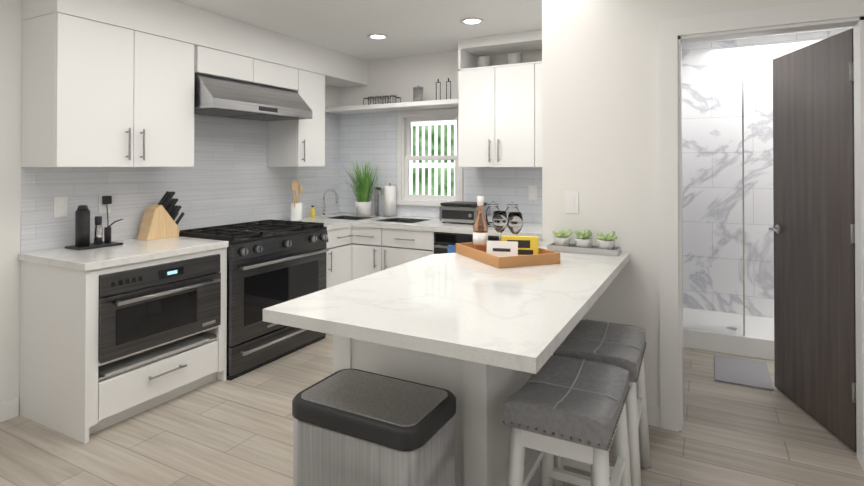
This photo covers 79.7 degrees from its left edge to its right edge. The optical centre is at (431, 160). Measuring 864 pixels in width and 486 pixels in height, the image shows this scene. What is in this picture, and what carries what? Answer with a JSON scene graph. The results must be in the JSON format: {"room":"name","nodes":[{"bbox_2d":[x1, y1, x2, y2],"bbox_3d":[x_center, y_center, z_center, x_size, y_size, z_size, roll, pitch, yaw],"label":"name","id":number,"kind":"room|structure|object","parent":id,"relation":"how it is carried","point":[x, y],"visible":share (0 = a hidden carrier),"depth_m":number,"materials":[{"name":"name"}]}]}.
{"room":"kitchen","nodes":[
{"label":"kitchen","id":0,"kind":"room"},
{"bbox_2d":[0,0,339,414],"bbox_3d":[-2.532,0.186,2.595,0.125,2.450,6.677,0,-1,28],"label":"wall","id":1,"kind":"structure","parent":0,"point":[11,20],"depth_m":2.85,"materials":[{"name":"white paint"}]},
{"bbox_2d":[0,398,17,421],"bbox_3d":[-3.146,1.350,1.285,0.015,0.098,3.598,0,-1,28],"label":"baseboard","id":2,"kind":"structure","parent":1,"relation":"attached to","point":[9,409],"depth_m":2.83,"materials":[{"name":"white wood"}]},
{"bbox_2d":[21,12,194,166],"bbox_3d":[-1.928,-0.372,3.174,0.398,0.822,0.832,0,-1,28],"label":"upper cabinet","id":3,"kind":"object","parent":1,"relation":"attached to","point":[96,94],"visible":1,"depth_m":2.94,"materials":[{"name":"white wood"}]},
{"bbox_2d":[20,113,339,252],"bbox_3d":[-1.631,0.016,4.149,0.006,1.017,2.839,0,-1,28],"label":"tile backsplash","id":4,"kind":"structure","parent":1,"relation":"attached to","point":[230,177],"depth_m":3.92,"materials":[{"name":"white tile"}]},
{"bbox_2d":[53,197,67,217],"bbox_3d":[-2.200,0.274,3.066,0.007,0.120,0.075,0,-1,28],"label":"electrical outlet","id":5,"kind":"object","parent":4,"relation":"attached to","point":[60,206],"visible":1,"depth_m":3.06,"materials":[{"name":"white plastic"}]},
{"bbox_2d":[99,195,111,226],"bbox_3d":[-2.039,0.357,3.268,0.100,0.282,0.075,0,-1,28],"label":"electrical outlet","id":6,"kind":"object","parent":4,"relation":"attached to","point":[105,202],"visible":0.88,"depth_m":3.27,"materials":[{"name":"white plastic"}]},
{"bbox_2d":[194,45,297,90],"bbox_3d":[-1.511,-0.685,3.999,0.361,0.182,0.974,0,-1,28],"label":"upper cabinet","id":7,"kind":"object","parent":1,"relation":"attached to","point":[213,62],"visible":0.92,"depth_m":3.83,"materials":[{"name":"white wood"}]},
{"bbox_2d":[194,73,311,120],"bbox_3d":[-1.439,-0.469,3.959,0.513,0.246,0.970,0,-1,28],"label":"range hood","id":8,"kind":"object","parent":7,"relation":"attached to","point":[221,96],"visible":0.9,"depth_m":3.77,"materials":[{"name":"silver metal"}]},
{"bbox_2d":[267,69,324,166],"bbox_3d":[-1.183,-0.359,4.573,0.398,0.822,0.346,0,-1,28],"label":"upper cabinet","id":9,"kind":"object","parent":1,"relation":"attached to","point":[296,143],"visible":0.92,"depth_m":4.46,"materials":[{"name":"white wood"}]},
{"bbox_2d":[0,333,863,485],"bbox_3d":[0.079,1.435,1.868,5.700,0.060,7.700,0,-1,28],"label":"floor","id":10,"kind":"structure","parent":0,"point":[238,431],"depth_m":2.59,"materials":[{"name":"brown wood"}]},
{"bbox_2d":[19,247,226,443],"bbox_3d":[-1.797,0.986,3.108,0.679,0.860,0.861,0,-1,28],"label":"base cabinet","id":11,"kind":"object","parent":10,"relation":"on","point":[71,386],"visible":0.71,"depth_m":2.77,"materials":[{"name":"white wood"}]},
{"bbox_2d":[18,236,228,270],"bbox_3d":[-1.809,0.536,3.112,0.657,0.039,0.875,0,-1,28],"label":"countertop","id":12,"kind":"structure","parent":11,"relation":"on","point":[131,251],"depth_m":2.90,"materials":[{"name":"stone"}]},
{"bbox_2d":[65,205,122,249],"bbox_3d":[-2.016,0.390,3.144,0.166,0.252,0.313,0,-1,28],"label":"condiment tray set","id":13,"kind":"object","parent":12,"relation":"on","point":[82,227],"visible":1,"depth_m":3.06,"materials":[{"name":"grey plastic"}]},
{"bbox_2d":[137,191,184,240],"bbox_3d":[-1.831,0.364,3.514,0.104,0.310,0.287,0,-1,28],"label":"knife block","id":14,"kind":"object","parent":12,"relation":"on","point":[158,221],"visible":1,"depth_m":3.46,"materials":[{"name":"brown wood"}]},
{"bbox_2d":[98,254,220,363],"bbox_3d":[-1.756,0.814,3.089,0.672,0.446,0.734,0,-1,28],"label":"built-in oven","id":15,"kind":"object","parent":11,"relation":"in","point":[143,308],"visible":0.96,"depth_m":2.90,"materials":[{"name":"black metal"}]},
{"bbox_2d":[179,219,328,380],"bbox_3d":[-1.341,0.961,3.897,0.743,0.926,0.948,0,-1,28],"label":"range","id":16,"kind":"object","parent":10,"relation":"on","point":[270,262],"visible":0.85,"depth_m":3.62,"materials":[{"name":"black metal"}]},
{"bbox_2d":[292,369,455,485],"bbox_3d":[-0.172,1.051,1.550,0.443,0.702,0.292,0,-1,28],"label":"trash can","id":17,"kind":"object","parent":10,"relation":"on","point":[354,427],"visible":1,"depth_m":1.46,"materials":[{"name":"silver metal"}]},
{"bbox_2d":[326,226,541,287],"bbox_3d":[0.329,0.996,4.125,2.236,0.860,1.018,0,-1,28],"label":"base cabinet","id":18,"kind":"object","parent":10,"relation":"on","point":[354,252],"visible":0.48,"depth_m":4.00,"materials":[{"name":"white wood"}]},
{"bbox_2d":[284,212,541,238],"bbox_3d":[0.056,0.546,4.275,2.857,0.039,1.018,0,-1,28],"label":"countertop","id":19,"kind":"structure","parent":18,"relation":"on","point":[432,224],"depth_m":4.33,"materials":[{"name":"stone"}]},
{"bbox_2d":[290,178,302,220],"bbox_3d":[-1.205,0.341,4.579,0.104,0.375,0.204,0,-1,28],"label":"utensil crock","id":20,"kind":"object","parent":19,"relation":"on","point":[296,210],"visible":1,"depth_m":4.54,"materials":[{"name":"white ceramic"}]},
{"bbox_2d":[310,205,314,216],"bbox_3d":[-1.129,0.477,4.897,0.046,0.109,0.046,0,-1,28],"label":"soap bottle","id":21,"kind":"object","parent":19,"relation":"on","point":[312,212],"visible":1,"depth_m":4.88,"materials":[{"name":"yellow plastic"}]},
{"bbox_2d":[320,189,337,215],"bbox_3d":[-0.991,0.400,4.960,0.194,0.264,0.080,0,-1,28],"label":"gooseneck faucet","id":22,"kind":"object","parent":19,"relation":"on","point":[323,204],"visible":1,"depth_m":4.99,"materials":[{"name":"silver metal"}]},
{"bbox_2d":[330,216,373,219],"bbox_3d":[-0.772,0.618,4.859,0.391,0.162,0.308,0,-1,28],"label":"sink","id":23,"kind":"object","parent":19,"relation":"in","point":[349,217],"visible":0.06,"depth_m":5.01,"materials":[{"name":"silver metal"}]},
{"bbox_2d":[343,160,379,215],"bbox_3d":[-0.764,0.258,5.032,0.418,0.550,0.362,0,-1,28],"label":"grass plant","id":24,"kind":"object","parent":19,"relation":"on","point":[363,204],"visible":1,"depth_m":5.02,"materials":[{"name":"green plant"}]},
{"bbox_2d":[374,187,383,215],"bbox_3d":[-0.504,0.392,4.920,0.224,0.281,0.200,0,-1,28],"label":"faucet","id":25,"kind":"object","parent":19,"relation":"on","point":[376,200],"visible":1,"depth_m":4.99,"materials":[{"name":"silver metal"}]},
{"bbox_2d":[383,183,396,216],"bbox_3d":[-0.404,0.371,4.966,0.135,0.322,0.135,0,-1,28],"label":"paper towel","id":26,"kind":"object","parent":19,"relation":"on","point":[389,200],"visible":1,"depth_m":4.92,"materials":[{"name":"white paper"}]},
{"bbox_2d":[379,218,425,222],"bbox_3d":[-0.256,0.615,4.632,0.391,0.162,0.349,0,-1,28],"label":"sink","id":27,"kind":"object","parent":19,"relation":"in","point":[404,220],"visible":0.08,"depth_m":4.80,"materials":[{"name":"silver metal"}]},
{"bbox_2d":[439,201,487,222],"bbox_3d":[0.264,0.440,4.394,0.354,0.174,0.307,0,-1,28],"label":"toaster oven","id":28,"kind":"object","parent":19,"relation":"on","point":[459,211],"visible":0.83,"depth_m":4.31,"materials":[{"name":"silver metal"}]},
{"bbox_2d":[486,201,499,226],"bbox_3d":[0.490,0.424,4.154,0.116,0.202,0.116,0,-1,28],"label":"glass jar","id":29,"kind":"object","parent":19,"relation":"on","point":[492,207],"visible":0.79,"depth_m":4.11,"materials":[{"name":"white"}]},
{"bbox_2d":[505,202,519,226],"bbox_3d":[0.637,0.423,4.110,0.116,0.202,0.116,0,-1,28],"label":"glass jar","id":30,"kind":"object","parent":19,"relation":"on","point":[512,207],"visible":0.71,"depth_m":4.07,"materials":[{"name":"white"}]},
{"bbox_2d":[434,232,498,253],"bbox_3d":[0.402,0.942,4.200,0.623,0.744,0.617,0,-1,28],"label":"dishwasher","id":31,"kind":"object","parent":18,"relation":"in","point":[444,242],"visible":0.21,"depth_m":4.05,"materials":[{"name":"black metal"}]},
{"bbox_2d":[333,335,552,485],"bbox_3d":[0.224,0.976,2.495,0.651,0.870,1.395,0,-1,28],"label":"base cabinet","id":32,"kind":"object","parent":10,"relation":"on","point":[481,392],"visible":0.1,"depth_m":1.82,"materials":[{"name":"white wood"}]},
{"bbox_2d":[263,246,629,373],"bbox_3d":[0.260,0.518,2.276,0.931,0.040,1.754,0,-1,28],"label":"countertop","id":33,"kind":"structure","parent":32,"relation":"on","point":[463,307],"depth_m":1.75,"materials":[{"name":"stone"}]},
{"bbox_2d":[456,242,559,267],"bbox_3d":[0.378,0.476,2.681,0.343,0.050,0.478,0,-1,-22],"label":"wooden tray","id":34,"kind":"object","parent":33,"relation":"on","point":[543,256],"visible":0.67,"depth_m":2.49,"materials":[{"name":"brown wood"}]},
{"bbox_2d":[473,196,487,251],"bbox_3d":[0.257,0.341,2.746,0.080,0.302,0.080,0,-1,28],"label":"bottle","id":35,"kind":"object","parent":34,"relation":"on","point":[480,233],"visible":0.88,"depth_m":2.72,"materials":[{"name":"brown"}]},
{"bbox_2d":[492,211,507,240],"bbox_3d":[0.376,0.386,2.866,0.085,0.213,0.085,0,-1,28],"label":"wine glass","id":36,"kind":"object","parent":34,"relation":"on","point":[499,220],"visible":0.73,"depth_m":2.84,"materials":[{"name":"white"}]},
{"bbox_2d":[486,241,517,256],"bbox_3d":[0.352,0.447,2.596,0.156,0.087,0.025,0,-1,14],"label":"card","id":37,"kind":"object","parent":34,"relation":"on","point":[502,248],"visible":0.82,"depth_m":2.60,"materials":[{"name":"white paper"}]},
{"bbox_2d":[507,212,522,235],"bbox_3d":[0.450,0.385,2.795,0.085,0.213,0.085,0,-1,28],"label":"wine glass","id":38,"kind":"object","parent":34,"relation":"on","point":[515,222],"visible":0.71,"depth_m":2.77,"materials":[{"name":"white"}]},
{"bbox_2d":[501,236,537,255],"bbox_3d":[0.450,0.439,2.654,0.187,0.104,0.026,0,-1,10],"label":"box","id":39,"kind":"object","parent":34,"relation":"on","point":[527,245],"visible":0.56,"depth_m":2.64,"materials":[{"name":"yellow cardboard"}]},
{"bbox_2d":[547,243,620,255],"bbox_3d":[0.836,0.487,2.855,0.374,0.031,0.114,0,-1,28],"label":"tray","id":40,"kind":"object","parent":33,"relation":"on","point":[593,249],"visible":0.9,"depth_m":2.81,"materials":[{"name":"white"}]},
{"bbox_2d":[553,228,572,246],"bbox_3d":[0.730,0.439,2.908,0.122,0.115,0.107,0,-1,28],"label":"succulent pot","id":41,"kind":"object","parent":40,"relation":"on","point":[561,237],"visible":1,"depth_m":2.88,"materials":[{"name":"white"}]},
{"bbox_2d":[574,229,592,247],"bbox_3d":[0.836,0.434,2.856,0.100,0.123,0.113,0,-1,28],"label":"succulent pot","id":42,"kind":"object","parent":40,"relation":"on","point":[583,240],"visible":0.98,"depth_m":2.83,"materials":[{"name":"white"}]},
{"bbox_2d":[597,231,617,249],"bbox_3d":[0.946,0.436,2.793,0.114,0.118,0.119,0,-1,28],"label":"succulent pot","id":43,"kind":"object","parent":40,"relation":"on","point":[606,240],"visible":0.98,"depth_m":2.77,"materials":[{"name":"white"}]},
{"bbox_2d":[502,355,631,485],"bbox_3d":[0.479,1.082,1.783,0.365,0.649,0.514,0,-1,28],"label":"stool","id":44,"kind":"object","parent":10,"relation":"on","point":[568,407],"visible":1,"depth_m":1.67,"materials":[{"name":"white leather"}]},
{"bbox_2d":[553,319,650,485],"bbox_3d":[0.742,1.086,2.255,0.365,0.649,0.514,0,-1,26],"label":"stool","id":45,"kind":"object","parent":10,"relation":"on","point":[623,346],"visible":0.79,"depth_m":2.17,"materials":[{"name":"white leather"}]},
{"bbox_2d":[683,315,773,360],"bbox_3d":[2.692,1.349,3.905,1.500,0.148,0.650,0,-1,28],"label":"shower base","id":46,"kind":"object","parent":10,"relation":"on","point":[756,340],"depth_m":3.83,"materials":[{"name":"white ceramic"}]},
{"bbox_2d":[682,82,744,335],"bbox_3d":[2.090,0.350,3.889,0.440,1.854,0.010,0,-1,28],"label":"glass wall","id":47,"kind":"structure","parent":46,"relation":"on","point":[713,204],"depth_m":3.88,"materials":[{"name":"clear glass"}]},
{"bbox_2d":[714,355,773,390],"bbox_3d":[2.079,1.413,3.477,0.320,0.011,0.500,0,-1,28],"label":"rug","id":48,"kind":"object","parent":10,"relation":"on","point":[744,372],"visible":0.98,"depth_m":3.44,"materials":[{"name":"white fabric"}]},
{"bbox_2d":[339,51,530,222],"bbox_3d":[0.462,0.206,4.712,3.172,2.450,0.125,0,-1,28],"label":"wall","id":49,"kind":"structure","parent":0,"point":[401,77],"depth_m":5.02,"materials":[{"name":"white paint"}]},
{"bbox_2d":[325,99,457,114],"bbox_3d":[-0.361,-0.507,4.908,1.534,0.042,0.309,0,-1,28],"label":"shelf","id":50,"kind":"object","parent":49,"relation":"attached to","point":[410,106],"visible":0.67,"depth_m":4.81,"materials":[{"name":"white wood"}]},
{"bbox_2d":[363,95,400,104],"bbox_3d":[-0.479,-0.576,4.955,0.338,0.092,0.141,0,-1,28],"label":"basket","id":51,"kind":"object","parent":50,"relation":"on","point":[383,99],"visible":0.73,"depth_m":4.93,"materials":[{"name":"black metal"}]},
{"bbox_2d":[413,86,422,101],"bbox_3d":[-0.127,-0.612,4.775,0.096,0.164,0.098,0,-1,28],"label":"jar","id":52,"kind":"object","parent":50,"relation":"on","point":[417,93],"visible":0.98,"depth_m":4.73,"materials":[{"name":"silver metal"}]},
{"bbox_2d":[436,79,440,99],"bbox_3d":[0.056,-0.635,4.677,0.060,0.208,0.060,0,-1,13],"label":"stand","id":53,"kind":"object","parent":50,"relation":"on","point":[440,89],"depth_m":4.67,"materials":[{"name":"black metal"}]},
{"bbox_2d":[446,78,450,98],"bbox_3d":[0.148,-0.636,4.628,0.060,0.208,0.060,0,-1,13],"label":"stand","id":54,"kind":"object","parent":50,"relation":"on","point":[448,78],"depth_m":4.62,"materials":[{"name":"black metal"}]},
{"bbox_2d":[396,108,462,205],"bbox_3d":[-0.007,-0.029,4.929,0.718,0.905,0.146,0,-1,28],"label":"window","id":55,"kind":"structure","parent":49,"relation":"in","point":[429,171],"depth_m":4.96,"materials":[{"name":"white"}]},
{"bbox_2d":[339,112,541,222],"bbox_3d":[0.296,0.022,4.728,2.854,1.017,0.006,0,-1,28],"label":"tile backsplash","id":56,"kind":"structure","parent":49,"relation":"attached to","point":[370,138],"depth_m":5.10,"materials":[{"name":"white tile"}]},
{"bbox_2d":[528,186,536,199],"bbox_3d":[0.859,0.274,4.418,0.073,0.125,0.008,0,-1,28],"label":"electrical outlet","id":57,"kind":"object","parent":56,"relation":"attached to","point":[532,192],"visible":1,"depth_m":4.42,"materials":[{"name":"white plastic"}]},
{"bbox_2d":[458,37,533,166],"bbox_3d":[0.597,-0.445,4.368,0.660,0.997,0.361,0,-1,28],"label":"upper cabinet","id":58,"kind":"object","parent":49,"relation":"attached to","point":[500,111],"depth_m":4.22,"materials":[{"name":"white wood"}]},
{"bbox_2d":[478,56,490,66],"bbox_3d":[0.450,-0.833,4.446,0.116,0.116,0.116,0,-1,28],"label":"pot","id":59,"kind":"object","parent":58,"relation":"in","point":[483,61],"visible":0.71,"depth_m":4.40,"materials":[{"name":"grey ceramic"}]},
{"bbox_2d":[508,53,521,63],"bbox_3d":[0.689,-0.834,4.319,0.116,0.116,0.116,0,-1,28],"label":"pot","id":60,"kind":"object","parent":58,"relation":"in","point":[514,58],"visible":0.79,"depth_m":4.27,"materials":[{"name":"grey ceramic"}]},
{"bbox_2d":[534,37,541,166],"bbox_3d":[1.179,-0.448,4.058,0.660,0.997,0.361,0,-1,28],"label":"upper cabinet","id":61,"kind":"object","parent":49,"relation":"attached to","point":[537,40],"depth_m":4.04,"materials":[{"name":"white wood"}]},
{"bbox_2d":[173,0,852,60],"bbox_3d":[0.036,-1.076,1.876,5.720,0.062,7.800,0,-1,28],"label":"ceiling","id":62,"kind":"structure","parent":0,"point":[411,27],"depth_m":3.79,"materials":[{"name":"white paint"}]},
{"bbox_2d":[22,0,367,87],"bbox_3d":[-1.473,-0.901,4.072,0.361,0.247,2.836,0,-1,28],"label":"soffit ceiling","id":63,"kind":"structure","parent":62,"relation":"attached to","point":[175,20],"depth_m":3.58,"materials":[{"name":"white paint"}]},
{"bbox_2d":[367,34,388,39],"bbox_3d":[-0.443,-1.019,4.251,0.177,0.006,0.177,0,-1,28],"label":"recessed light","id":64,"kind":"object","parent":62,"relation":"in","point":[378,36],"visible":1,"depth_m":4.24,"materials":[{"name":"white plastic"}]},
{"bbox_2d":[460,18,483,24],"bbox_3d":[0.294,-1.023,3.800,0.177,0.006,0.177,0,-1,28],"label":"recessed light","id":65,"kind":"object","parent":62,"relation":"in","point":[471,21],"visible":1,"depth_m":3.80,"materials":[{"name":"white plastic"}]},
{"bbox_2d":[542,0,824,406],"bbox_3d":[1.962,0.185,2.438,2.900,2.450,0.120,0,-1,28],"label":"wall","id":66,"kind":"structure","parent":0,"point":[600,106],"depth_m":2.88,"materials":[{"name":"white paint"}]},
{"bbox_2d":[565,191,578,213],"bbox_3d":[0.804,0.239,2.981,0.078,0.125,0.009,0,-1,28],"label":"rocker light switch","id":67,"kind":"object","parent":66,"relation":"attached to","point":[571,202],"visible":1,"depth_m":2.98,"materials":[{"name":"white plastic"}]},
{"bbox_2d":[647,405,659,426],"bbox_3d":[0.932,1.364,2.900,0.638,0.100,0.014,0,-1,28],"label":"baseboard","id":68,"kind":"structure","parent":66,"relation":"attached to","point":[653,412],"depth_m":2.76,"materials":[{"name":"white wood"}]},
{"bbox_2d":[659,0,863,469],"bbox_3d":[1.665,0.331,2.594,0.952,2.160,0.158,0,-1,28],"label":"door frame","id":69,"kind":"structure","parent":66,"relation":"attached to","point":[675,34],"depth_m":2.71,"materials":[{"name":"white wood"}]},
{"bbox_2d":[769,28,856,451],"bbox_3d":[2.098,0.382,2.856,0.151,2.040,0.760,0,-1,8],"label":"bathroom door","id":70,"kind":"structure","parent":66,"relation":"in","point":[813,228],"depth_m":2.79,"materials":[{"name":"brown wood"}]},
{"bbox_2d":[682,28,850,317],"bbox_3d":[3.138,0.201,4.114,2.400,2.450,0.120,0,-1,28],"label":"wall","id":71,"kind":"structure","parent":0,"point":[748,62],"depth_m":4.29,"materials":[{"name":"stone"}]}
]}

